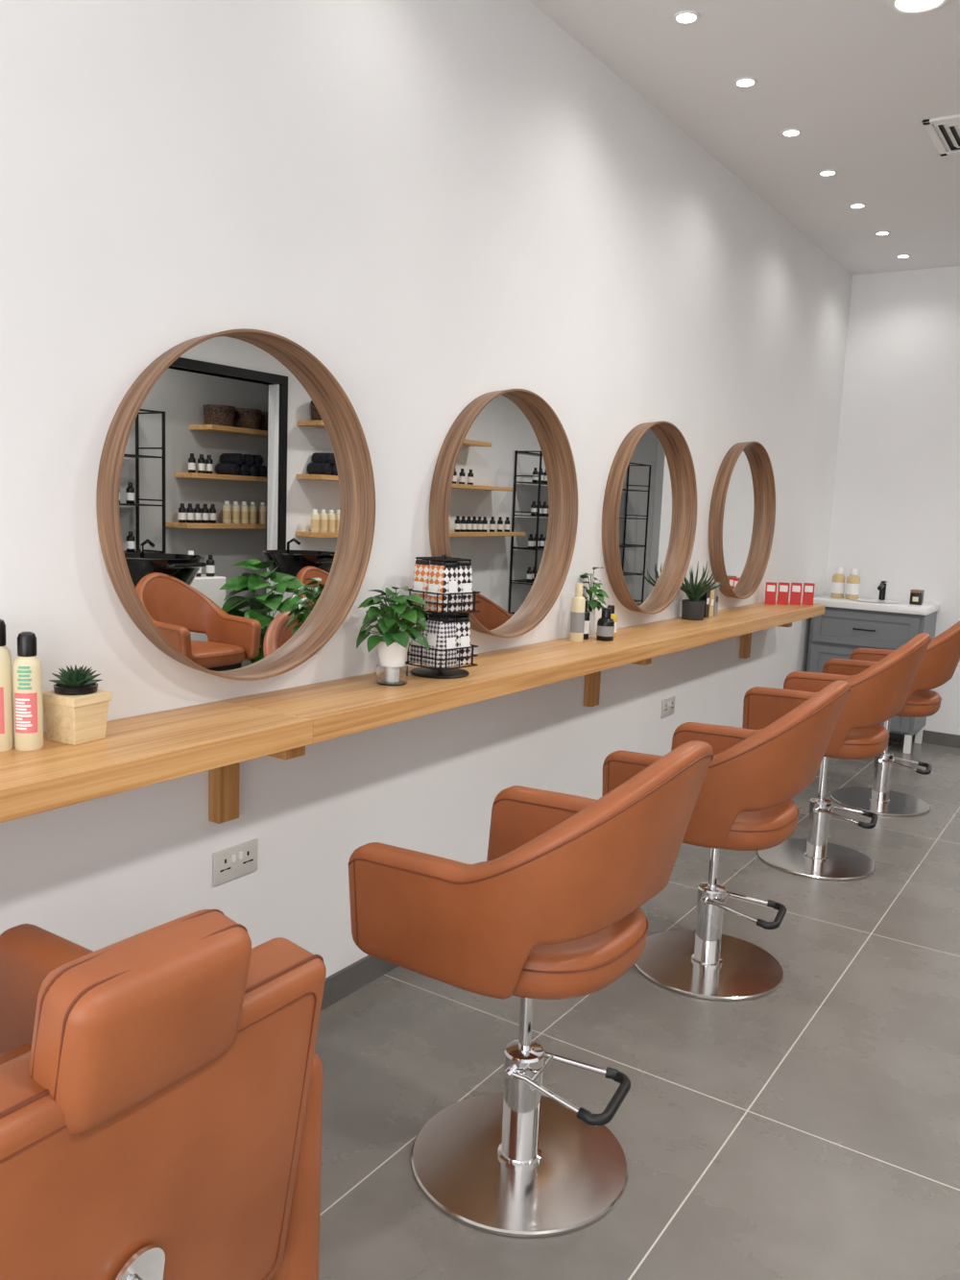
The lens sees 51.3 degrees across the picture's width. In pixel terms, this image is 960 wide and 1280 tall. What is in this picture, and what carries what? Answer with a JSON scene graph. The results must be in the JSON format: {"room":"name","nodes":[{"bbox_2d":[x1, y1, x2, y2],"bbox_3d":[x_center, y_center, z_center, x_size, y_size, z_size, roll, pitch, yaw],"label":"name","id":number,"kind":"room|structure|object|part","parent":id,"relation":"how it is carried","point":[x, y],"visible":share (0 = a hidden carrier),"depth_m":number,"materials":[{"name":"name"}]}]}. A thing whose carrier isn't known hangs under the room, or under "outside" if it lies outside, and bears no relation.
{"room":"salon","nodes":[
{"label":"salon","id":0,"kind":"room"},
{"bbox_2d":[376,663,408,685],"bbox_3d":[-0.244,0.096,2.772,0.086,0.050,0.086,7,9,33],"label":"glass jar","id":1,"kind":"object","parent":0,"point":[387,674],"depth_m":2.74,"materials":[{"name":"clear glass"}]},
{"bbox_2d":[0,0,852,977],"bbox_3d":[1.431,-0.774,5.550,0.150,3.090,16.100,7,9,33],"label":"wall","id":2,"kind":"structure","parent":0,"point":[446,205],"depth_m":2.81,"materials":[{"name":"white paint"}]},
{"bbox_2d":[0,700,313,822],"bbox_3d":[-1.140,0.295,1.442,0.310,0.058,2.260,7,9,33],"label":"countertop","id":3,"kind":"structure","parent":2,"relation":"attached to","point":[143,750],"depth_m":1.98,"materials":[{"name":"brown wood"}]},
{"bbox_2d":[0,619,13,751],"bbox_3d":[-0.921,0.085,1.904,0.053,0.252,0.054,7,9,33],"label":"spray bottle","id":4,"kind":"object","parent":3,"relation":"on","point":[6,677],"visible":1,"depth_m":1.90,"materials":[{"name":"beige plastic"}]},
{"bbox_2d":[12,631,43,750],"bbox_3d":[-0.870,0.097,1.921,0.051,0.227,0.052,5,8,22],"label":"spray bottle","id":5,"kind":"object","parent":3,"relation":"on","point":[27,668],"visible":1,"depth_m":1.90,"materials":[{"name":"beige plastic"}]},
{"bbox_2d":[42,664,111,745],"bbox_3d":[-0.813,0.126,2.007,0.096,0.150,0.098,6,9,26],"label":"potted succulent","id":6,"kind":"object","parent":3,"relation":"on","point":[76,711],"visible":0.96,"depth_m":1.98,"materials":[{"name":"green plant"}]},
{"bbox_2d":[53,682,97,695],"bbox_3d":[-0.811,0.097,2.004,0.084,0.014,0.084,6,9,26],"label":"pot","id":7,"kind":"object","parent":6,"relation":"on","point":[60,688],"depth_m":1.98,"materials":[{"name":"black plastic"}]},
{"bbox_2d":[42,689,111,745],"bbox_3d":[-0.813,0.152,2.012,0.096,0.098,0.096,6,9,26],"label":"planter","id":8,"kind":"object","parent":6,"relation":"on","point":[72,716],"depth_m":1.98,"materials":[{"name":"brown wood"}]},
{"bbox_2d":[213,838,257,886],"bbox_3d":[-0.623,0.567,2.553,0.012,0.086,0.146,7,9,33],"label":"power socket","id":9,"kind":"object","parent":2,"relation":"attached to","point":[229,863],"visible":1,"depth_m":2.54,"materials":[{"name":"silver metal"}]},
{"bbox_2d":[231,853,236,862],"bbox_3d":[-0.626,0.555,2.539,0.004,0.020,0.012,7,9,33],"label":"rocker switch","id":10,"kind":"object","parent":9,"relation":"attached to","point":[233,856],"depth_m":2.54,"materials":[{"name":"white plastic"}]},
{"bbox_2d":[239,851,242,860],"bbox_3d":[-0.613,0.552,2.558,0.004,0.020,0.012,7,9,33],"label":"rocker switch","id":11,"kind":"object","parent":9,"relation":"attached to","point":[240,853],"depth_m":2.56,"materials":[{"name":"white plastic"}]},
{"bbox_2d":[96,328,375,680],"bbox_3d":[-0.551,-0.319,2.428,0.076,0.833,0.833,7,9,33],"label":"wall mirror","id":12,"kind":"object","parent":2,"relation":"attached to","point":[235,496],"visible":1,"depth_m":2.41,"materials":[{"name":"brown wood"}]},
{"bbox_2d":[208,746,305,823],"bbox_3d":[-0.540,0.339,2.405,0.261,0.240,0.066,7,9,33],"label":"bracket","id":13,"kind":"object","parent":2,"relation":"attached to","point":[224,781],"visible":0.4,"depth_m":2.45,"materials":[{"name":"brown wood"}]},
{"bbox_2d":[320,955,398,1011],"bbox_3d":[-0.329,1.009,3.086,0.012,0.085,9.750,7,9,33],"label":"baseboard","id":14,"kind":"structure","parent":2,"relation":"attached to","point":[359,974],"depth_m":3.00,"materials":[{"name":"tile"}]},
{"bbox_2d":[429,388,578,637],"bbox_3d":[0.102,-0.425,3.397,0.076,0.833,0.833,7,9,33],"label":"wall mirror","id":15,"kind":"object","parent":2,"relation":"attached to","point":[504,492],"visible":0.91,"depth_m":3.42,"materials":[{"name":"brown wood"}]},
{"bbox_2d":[220,600,825,743],"bbox_3d":[0.694,-0.002,4.164,0.310,0.058,4.330,7,9,33],"label":"countertop","id":16,"kind":"structure","parent":2,"relation":"attached to","point":[337,708],"depth_m":3.07,"materials":[{"name":"brown wood"}]},
{"bbox_2d":[356,585,429,685],"bbox_3d":[-0.240,-0.015,2.762,0.196,0.272,0.212,7,9,33],"label":"potted plant","id":17,"kind":"object","parent":16,"relation":"on","point":[393,644],"visible":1,"depth_m":2.73,"materials":[{"name":"green plant"}]},
{"bbox_3d":[-0.242,0.057,2.767,0.092,0.116,0.092,7,9,33],"label":"pot","id":18,"kind":"part","parent":17,"relation":"part of","materials":[{"name":"white ceramic"}]},
{"bbox_2d":[404,555,480,678],"bbox_3d":[-0.113,-0.074,2.938,0.176,0.352,0.176,9,10,41],"label":"display stand","id":19,"kind":"object","parent":16,"relation":"on","point":[424,671],"visible":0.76,"depth_m":2.90,"materials":[{"name":"black metal"}]},
{"bbox_2d":[410,616,428,664],"bbox_3d":[-0.179,-0.001,2.922,0.058,0.140,0.020,9,10,40],"label":"packet","id":20,"kind":"object","parent":19,"relation":"hanging from","point":[414,650],"visible":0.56,"depth_m":2.92,"materials":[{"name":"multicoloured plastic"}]},
{"bbox_2d":[411,559,430,609],"bbox_3d":[-0.173,-0.160,2.900,0.058,0.141,0.021,9,10,41],"label":"packet","id":21,"kind":"object","parent":19,"relation":"hanging from","point":[422,567],"visible":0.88,"depth_m":2.89,"materials":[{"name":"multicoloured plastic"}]},
{"bbox_2d":[424,616,442,667],"bbox_3d":[-0.134,0.005,2.882,0.058,0.143,0.020,9,10,41],"label":"packet","id":22,"kind":"object","parent":19,"relation":"hanging from","point":[434,624],"visible":0.98,"depth_m":2.87,"materials":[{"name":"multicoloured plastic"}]},
{"bbox_2d":[426,560,444,612],"bbox_3d":[-0.128,-0.154,2.860,0.058,0.144,0.021,9,10,42],"label":"packet","id":23,"kind":"object","parent":19,"relation":"hanging from","point":[436,567],"visible":0.99,"depth_m":2.85,"materials":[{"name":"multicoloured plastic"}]},
{"bbox_2d":[440,618,457,667],"bbox_3d":[-0.090,0.008,2.885,0.020,0.140,0.058,9,10,42],"label":"packet","id":24,"kind":"object","parent":19,"relation":"hanging from","point":[448,626],"visible":1,"depth_m":2.88,"materials":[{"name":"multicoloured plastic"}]},
{"bbox_2d":[443,562,458,612],"bbox_3d":[-0.084,-0.150,2.863,0.020,0.139,0.058,9,10,40],"label":"packet","id":25,"kind":"object","parent":19,"relation":"hanging from","point":[450,570],"visible":0.99,"depth_m":2.85,"materials":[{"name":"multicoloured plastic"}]},
{"bbox_2d":[456,617,470,665],"bbox_3d":[-0.050,0.004,2.929,0.020,0.139,0.058,9,10,42],"label":"packet","id":26,"kind":"object","parent":19,"relation":"hanging from","point":[463,624],"visible":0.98,"depth_m":2.92,"materials":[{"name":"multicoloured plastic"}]},
{"bbox_2d":[457,561,472,611],"bbox_3d":[-0.043,-0.156,2.908,0.021,0.142,0.058,9,10,41],"label":"packet","id":27,"kind":"object","parent":19,"relation":"hanging from","point":[465,568],"visible":0.98,"depth_m":2.90,"materials":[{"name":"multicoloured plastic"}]},
{"bbox_2d":[569,582,585,642],"bbox_3d":[0.372,-0.105,3.794,0.053,0.222,0.053,7,9,33],"label":"bottle","id":28,"kind":"object","parent":16,"relation":"on","point":[578,602],"visible":1,"depth_m":3.78,"materials":[{"name":"beige plastic"}]},
{"bbox_2d":[583,600,589,639],"bbox_3d":[0.403,-0.079,3.873,0.045,0.150,0.045,7,9,33],"label":"bottle","id":29,"kind":"object","parent":16,"relation":"on","point":[587,613],"visible":0.38,"depth_m":3.86,"materials":[{"name":"black plastic"}]},
{"bbox_2d":[579,566,609,636],"bbox_3d":[0.436,-0.152,3.948,0.137,0.278,0.143,0,8,-16],"label":"potted plant","id":30,"kind":"object","parent":16,"relation":"on","point":[592,604],"visible":0.78,"depth_m":3.94,"materials":[{"name":"green plant"}]},
{"bbox_2d":[596,607,614,641],"bbox_3d":[0.487,-0.062,3.867,0.067,0.125,0.067,7,9,33],"label":"bottle","id":31,"kind":"object","parent":16,"relation":"on","point":[605,631],"visible":1,"depth_m":3.84,"materials":[{"name":"black plastic"}]},
{"bbox_2d":[607,604,617,637],"bbox_3d":[0.519,-0.076,3.977,0.053,0.125,0.053,7,9,33],"label":"bottle","id":32,"kind":"object","parent":16,"relation":"on","point":[614,616],"visible":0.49,"depth_m":3.96,"materials":[{"name":"yellow"}]},
{"bbox_2d":[681,599,705,620],"bbox_3d":[1.014,-0.143,4.750,0.110,0.090,0.110,7,9,33],"label":"plant pot","id":33,"kind":"object","parent":16,"relation":"on","point":[691,609],"depth_m":4.71,"materials":[{"name":"grey"}]},
{"bbox_2d":[680,560,727,620],"bbox_3d":[1.002,-0.237,4.738,0.256,0.278,0.271,0,8,-17],"label":"aloe","id":34,"kind":"object","parent":16,"relation":"on","point":[692,608],"visible":0.92,"depth_m":4.71,"materials":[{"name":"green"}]},
{"bbox_2d":[700,584,710,617],"bbox_3d":[1.089,-0.191,4.863,0.046,0.160,0.045,7,9,33],"label":"product box","id":35,"kind":"object","parent":16,"relation":"on","point":[706,596],"visible":0.46,"depth_m":4.84,"materials":[{"name":"black cardboard"}]},
{"bbox_2d":[708,588,715,616],"bbox_3d":[1.123,-0.187,4.914,0.046,0.140,0.045,7,9,33],"label":"product box","id":36,"kind":"object","parent":16,"relation":"on","point":[712,597],"visible":0.36,"depth_m":4.89,"materials":[{"name":"beige cardboard"}]},
{"bbox_2d":[707,581,720,616],"bbox_3d":[1.156,-0.204,4.962,0.046,0.165,0.045,7,9,33],"label":"product box","id":37,"kind":"object","parent":16,"relation":"on","point":[716,591],"visible":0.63,"depth_m":4.94,"materials":[{"name":"grey cardboard"}]},
{"bbox_2d":[764,581,777,604],"bbox_3d":[1.667,-0.268,5.724,0.060,0.125,0.031,5,8,18],"label":"product box","id":38,"kind":"object","parent":16,"relation":"on","point":[771,588],"visible":1,"depth_m":5.71,"materials":[{"name":"red cardboard"}]},
{"bbox_2d":[776,581,790,604],"bbox_3d":[1.747,-0.268,5.749,0.060,0.125,0.031,5,8,18],"label":"product box","id":39,"kind":"object","parent":16,"relation":"on","point":[784,588],"visible":1,"depth_m":5.74,"materials":[{"name":"red cardboard"}]},
{"bbox_2d":[790,582,802,604],"bbox_3d":[1.827,-0.268,5.774,0.060,0.125,0.031,5,8,18],"label":"product box","id":40,"kind":"object","parent":16,"relation":"on","point":[796,588],"visible":1,"depth_m":5.76,"materials":[{"name":"red cardboard"}]},
{"bbox_2d":[802,582,815,604],"bbox_3d":[1.908,-0.268,5.798,0.060,0.125,0.031,5,8,18],"label":"product box","id":41,"kind":"object","parent":16,"relation":"on","point":[809,588],"visible":1,"depth_m":5.78,"materials":[{"name":"red cardboard"}]},
{"bbox_2d":[583,657,652,706],"bbox_3d":[0.554,0.162,4.028,0.261,0.240,0.066,7,9,33],"label":"bracket","id":42,"kind":"object","parent":2,"relation":"attached to","point":[591,693],"visible":0.43,"depth_m":4.07,"materials":[{"name":"brown wood"}]},
{"bbox_2d":[602,420,697,614],"bbox_3d":[0.755,-0.531,4.365,0.076,0.833,0.833,7,9,33],"label":"wall mirror","id":43,"kind":"object","parent":2,"relation":"attached to","point":[649,515],"visible":1,"depth_m":4.39,"materials":[{"name":"brown wood"}]},
{"bbox_2d":[619,425,683,609],"bbox_3d":[0.729,-0.534,4.382,0.014,0.808,0.808,7,9,33],"label":"mirror glass","id":44,"kind":"object","parent":43,"relation":"attached to","point":[651,513],"depth_m":4.41,"materials":[{"name":"white"}]},
{"bbox_2d":[661,696,675,717],"bbox_3d":[0.913,0.323,4.833,0.012,0.086,0.146,7,9,33],"label":"power socket","id":45,"kind":"object","parent":2,"relation":"attached to","point":[668,705],"visible":1,"depth_m":4.82,"materials":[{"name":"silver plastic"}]},
{"bbox_2d":[708,441,775,599],"bbox_3d":[1.410,-0.637,5.337,0.076,0.833,0.833,7,9,33],"label":"wall mirror","id":46,"kind":"object","parent":2,"relation":"attached to","point":[742,510],"visible":1,"depth_m":5.38,"materials":[{"name":"brown wood"}]},
{"bbox_2d":[723,445,764,594],"bbox_3d":[1.385,-0.640,5.354,0.014,0.808,0.808,7,9,33],"label":"mirror glass","id":47,"kind":"object","parent":46,"relation":"attached to","point":[743,522],"depth_m":5.41,"materials":[{"name":"white"}]},
{"bbox_2d":[739,622,792,658],"bbox_3d":[1.595,-0.006,5.572,0.261,0.240,0.066,7,9,33],"label":"bracket","id":48,"kind":"object","parent":2,"relation":"attached to","point":[746,640],"visible":0.41,"depth_m":5.61,"materials":[{"name":"brown wood"}]},
{"bbox_2d":[314,737,959,1279],"bbox_3d":[3.588,1.093,4.301,6.000,0.100,16.500,7,9,33],"label":"floor","id":49,"kind":"structure","parent":0,"point":[809,1128],"depth_m":2.58,"materials":[{"name":"grey tile"}]},
{"bbox_2d":[0,909,326,1279],"bbox_3d":[-0.683,0.768,1.367,0.885,0.997,0.721,7,9,33],"label":"barber chair","id":50,"kind":"object","parent":49,"relation":"on","point":[161,1086],"visible":1,"depth_m":1.10,"materials":[{"name":"orange leather"}]},
{"bbox_2d":[0,1042,31,1064],"bbox_3d":[-0.707,0.793,1.386,0.520,0.160,0.530,7,9,33],"label":"seat cushion","id":51,"kind":"object","parent":50,"relation":"on","point":[21,1050],"depth_m":1.66,"materials":[{"name":"orange leather"}]},
{"bbox_3d":[-0.390,0.779,1.127,0.015,0.208,0.068,18,15,31],"label":"hinge plate","id":52,"kind":"part","parent":50,"relation":"part of","materials":[{"name":"silver metal"}]},
{"bbox_2d":[348,740,713,1237],"bbox_3d":[0.148,0.676,2.172,0.642,1.028,0.627,7,9,33],"label":"salon chair","id":53,"kind":"object","parent":49,"relation":"on","point":[553,911],"visible":1,"depth_m":2.00,"materials":[{"name":"orange leather"}]},
{"bbox_3d":[0.089,1.173,2.265,0.490,0.014,0.490,7,9,33],"label":"plate","id":54,"kind":"part","parent":53,"relation":"part of","materials":[{"name":"silver metal"}]},
{"bbox_3d":[0.104,0.800,2.215,0.260,0.248,0.200,7,9,33],"label":"piston rod","id":55,"kind":"part","parent":53,"relation":"part of","materials":[{"name":"silver metal"}]},
{"bbox_3d":[0.169,0.961,2.202,0.204,0.037,0.187,6,9,25],"label":"lever rod","id":56,"kind":"part","parent":53,"relation":"part of","materials":[{"name":"silver metal"}]},
{"bbox_2d":[474,860,649,999],"bbox_3d":[0.099,0.625,2.199,0.512,0.108,0.477,7,9,33],"label":"seat cushion","id":57,"kind":"object","parent":53,"relation":"on","point":[587,965],"depth_m":1.97,"materials":[{"name":"orange leather"}]},
{"bbox_2d":[602,680,850,1000],"bbox_3d":[0.803,0.581,3.191,0.642,0.993,0.627,7,9,33],"label":"salon chair","id":58,"kind":"object","parent":49,"relation":"on","point":[744,802],"visible":0.73,"depth_m":3.03,"materials":[{"name":"orange leather"}]},
{"bbox_3d":[0.745,1.061,3.283,0.490,0.014,0.490,7,9,33],"label":"plate","id":59,"kind":"part","parent":58,"relation":"part of","materials":[{"name":"silver metal"}]},
{"bbox_3d":[0.759,0.720,3.236,0.260,0.248,0.200,7,9,33],"label":"piston rod","id":60,"kind":"part","parent":58,"relation":"part of","materials":[{"name":"silver metal"}]},
{"bbox_3d":[0.825,0.849,3.219,0.204,0.037,0.187,6,9,25],"label":"lever rod","id":61,"kind":"part","parent":58,"relation":"part of","materials":[{"name":"silver metal"}]},
{"bbox_2d":[719,798,799,850],"bbox_3d":[0.753,0.547,3.221,0.512,0.108,0.477,7,9,33],"label":"seat cushion","id":62,"kind":"object","parent":58,"relation":"on","point":[768,828],"depth_m":2.99,"materials":[{"name":"orange leather"}]},
{"bbox_2d":[742,632,931,880],"bbox_3d":[1.514,0.450,4.235,0.642,1.028,0.627,7,9,33],"label":"salon chair","id":63,"kind":"object","parent":49,"relation":"on","point":[879,692],"visible":0.73,"depth_m":4.09,"materials":[{"name":"orange leather"}]},
{"bbox_3d":[1.456,0.947,4.329,0.490,0.014,0.490,7,9,33],"label":"plate","id":64,"kind":"part","parent":63,"relation":"part of","materials":[{"name":"silver metal"}]},
{"bbox_3d":[1.471,0.574,4.278,0.260,0.248,0.200,7,9,33],"label":"piston rod","id":65,"kind":"part","parent":63,"relation":"part of","materials":[{"name":"silver metal"}]},
{"bbox_3d":[1.536,0.735,4.265,0.204,0.037,0.187,6,9,25],"label":"lever rod","id":66,"kind":"part","parent":63,"relation":"part of","materials":[{"name":"silver metal"}]},
{"bbox_2d":[826,724,890,759],"bbox_3d":[1.466,0.399,4.262,0.512,0.108,0.477,7,9,33],"label":"seat cushion","id":67,"kind":"object","parent":63,"relation":"on","point":[869,742],"depth_m":4.03,"materials":[{"name":"orange leather"}]},
{"bbox_2d":[806,594,940,753],"bbox_3d":[2.581,0.207,6.646,0.730,0.944,0.478,7,9,33],"label":"vanity cabinet","id":68,"kind":"object","parent":49,"relation":"on","point":[846,625],"visible":0.48,"depth_m":6.45,"materials":[{"name":"grey paint"}]},
{"bbox_3d":[2.470,0.170,6.470,0.650,0.215,0.017,7,9,33],"label":"drawer","id":69,"kind":"part","parent":68,"relation":"part of","materials":[{"name":"grey paint"}]},
{"bbox_2d":[830,567,845,598],"bbox_3d":[2.413,-0.385,6.723,0.083,0.200,0.083,7,9,33],"label":"soap bottle","id":70,"kind":"object","parent":68,"relation":"on","point":[838,579],"visible":1,"depth_m":6.69,"materials":[{"name":"brown plastic"}]},
{"bbox_2d":[845,568,860,599],"bbox_3d":[2.492,-0.374,6.671,0.083,0.200,0.083,7,9,33],"label":"soap bottle","id":71,"kind":"object","parent":68,"relation":"on","point":[853,580],"visible":1,"depth_m":6.64,"materials":[{"name":"brown plastic"}]},
{"bbox_3d":[2.468,-0.066,6.421,0.140,0.010,0.031,7,9,33],"label":"drawer handle","id":72,"kind":"part","parent":68,"relation":"part of","materials":[{"name":"black metal"}]},
{"bbox_3d":[2.479,-0.067,6.438,0.650,0.215,0.017,7,9,33],"label":"drawer","id":73,"kind":"part","parent":68,"relation":"part of","materials":[{"name":"grey paint"}]},
{"bbox_2d":[813,594,940,615],"bbox_3d":[2.599,-0.236,6.586,0.730,0.048,0.475,7,9,33],"label":"basin","id":74,"kind":"object","parent":68,"relation":"in","point":[862,605],"depth_m":6.43,"materials":[{"name":"white ceramic"}]},
{"bbox_2d":[877,580,887,600],"bbox_3d":[2.671,-0.328,6.641,0.040,0.124,0.149,7,9,33],"label":"tap","id":75,"kind":"object","parent":68,"relation":"on","point":[881,588],"visible":1,"depth_m":6.65,"materials":[{"name":"black metal"}]},
{"bbox_3d":[2.459,0.428,6.505,0.650,0.255,0.017,7,9,33],"label":"drawer","id":76,"kind":"part","parent":68,"relation":"part of","materials":[{"name":"grey paint"}]},
{"bbox_3d":[2.735,0.665,6.385,0.040,0.120,0.040,7,9,33],"label":"leg","id":77,"kind":"part","parent":68,"relation":"part of","materials":[{"name":"white plastic"}]},
{"bbox_2d":[909,589,924,604],"bbox_3d":[2.821,-0.277,6.448,0.072,0.093,0.072,7,9,33],"label":"candle jar","id":78,"kind":"object","parent":68,"relation":"on","point":[916,595],"visible":1,"depth_m":6.42,"materials":[{"name":"black glass"}]},
{"bbox_3d":[2.822,-0.314,6.443,0.072,0.018,0.072,7,9,33],"label":"lid","id":79,"kind":"part","parent":78,"relation":"part of","materials":[{"name":"brown wood"}]},
{"bbox_3d":[2.943,0.631,6.694,0.040,0.120,0.040,7,9,33],"label":"leg","id":80,"kind":"part","parent":68,"relation":"part of","materials":[{"name":"white plastic"}]},
{"bbox_2d":[822,620,959,816],"bbox_3d":[2.160,0.350,5.157,0.642,1.028,0.627,7,9,33],"label":"salon chair","id":81,"kind":"object","parent":49,"relation":"on","point":[941,659],"visible":0.53,"depth_m":5.03,"materials":[{"name":"orange leather"}]},
{"bbox_3d":[2.102,0.847,5.251,0.490,0.014,0.490,7,9,33],"label":"plate","id":82,"kind":"part","parent":81,"relation":"part of","materials":[{"name":"silver metal"}]},
{"bbox_3d":[2.117,0.474,5.200,0.260,0.248,0.200,7,9,33],"label":"piston rod","id":83,"kind":"part","parent":81,"relation":"part of","materials":[{"name":"silver metal"}]},
{"bbox_3d":[2.182,0.635,5.187,0.204,0.037,0.187,6,9,25],"label":"lever rod","id":84,"kind":"part","parent":81,"relation":"part of","materials":[{"name":"silver metal"}]},
{"bbox_2d":[894,689,941,717],"bbox_3d":[2.111,0.299,5.184,0.512,0.108,0.477,7,9,33],"label":"seat cushion","id":85,"kind":"object","parent":81,"relation":"on","point":[927,703],"depth_m":4.95,"materials":[{"name":"orange leather"}]},
{"bbox_2d":[529,0,959,275],"bbox_3d":[3.714,-2.065,3.871,5.600,0.100,16.500,7,9,33],"label":"ceiling","id":86,"kind":"structure","parent":0,"point":[859,80],"depth_m":3.89,"materials":[{"name":"white paint"}]},
{"bbox_2d":[674,10,700,24],"bbox_3d":[0.681,-2.054,3.295,0.084,0.006,0.084,7,9,33],"label":"recessed light","id":87,"kind":"object","parent":86,"relation":"in","point":[684,16],"visible":1,"depth_m":3.29,"materials":[{"name":"white"}]},
{"bbox_2d":[734,76,757,87],"bbox_3d":[1.003,-2.106,3.772,0.084,0.006,0.084,7,9,33],"label":"recessed light","id":88,"kind":"object","parent":86,"relation":"in","point":[744,82],"visible":1,"depth_m":3.77,"materials":[{"name":"white"}]},
{"bbox_2d":[781,128,801,137],"bbox_3d":[1.325,-2.158,4.249,0.084,0.006,0.084,7,9,33],"label":"recessed light","id":89,"kind":"object","parent":86,"relation":"in","point":[788,132],"visible":1,"depth_m":4.25,"materials":[{"name":"white"}]},
{"bbox_2d":[819,169,837,176],"bbox_3d":[1.646,-2.210,4.726,0.084,0.006,0.084,7,9,33],"label":"recessed light","id":90,"kind":"object","parent":86,"relation":"in","point":[825,173],"visible":1,"depth_m":4.72,"materials":[{"name":"white"}]},
{"bbox_2d":[848,202,866,208],"bbox_3d":[1.968,-2.262,5.204,0.084,0.006,0.084,7,9,33],"label":"recessed light","id":91,"kind":"object","parent":86,"relation":"in","point":[857,205],"visible":1,"depth_m":5.20,"materials":[{"name":"white"}]},
{"bbox_2d":[874,230,890,235],"bbox_3d":[2.290,-2.314,5.681,0.084,0.006,0.084,7,9,33],"label":"recessed light","id":92,"kind":"object","parent":86,"relation":"in","point":[881,232],"visible":1,"depth_m":5.67,"materials":[{"name":"white"}]},
{"bbox_2d":[895,254,911,258],"bbox_3d":[2.612,-2.366,6.159,0.084,0.006,0.084,7,9,33],"label":"recessed light","id":93,"kind":"object","parent":86,"relation":"in","point":[898,255],"visible":1,"depth_m":6.15,"materials":[{"name":"white"}]},
{"bbox_2d":[887,0,951,15],"bbox_3d":[1.378,-2.003,3.127,0.190,0.006,0.190,7,9,33],"label":"recessed light","id":94,"kind":"object","parent":86,"relation":"in","point":[901,7],"visible":1,"depth_m":3.16,"materials":[{"name":"white plastic"}]},
{"bbox_2d":[921,114,959,156],"bbox_3d":[2.105,-2.106,4.127,0.440,0.014,0.440,7,9,33],"label":"ceiling vent","id":95,"kind":"object","parent":86,"relation":"in","point":[944,132],"visible":1,"depth_m":4.17,"materials":[{"name":"white plastic"}]},
{"bbox_2d":[824,265,959,735],"bbox_3d":[3.021,-0.856,6.619,1.300,3.090,0.150,7,9,33],"label":"wall","id":96,"kind":"structure","parent":0,"point":[896,513],"depth_m":6.62,"materials":[{"name":"white paint"}]},
{"bbox_2d":[889,729,959,748],"bbox_3d":[2.921,0.640,6.751,1.288,0.085,0.012,7,9,33],"label":"baseboard","id":97,"kind":"structure","parent":96,"relation":"attached to","point":[929,736],"depth_m":6.66,"materials":[{"name":"tile"}]}
]}

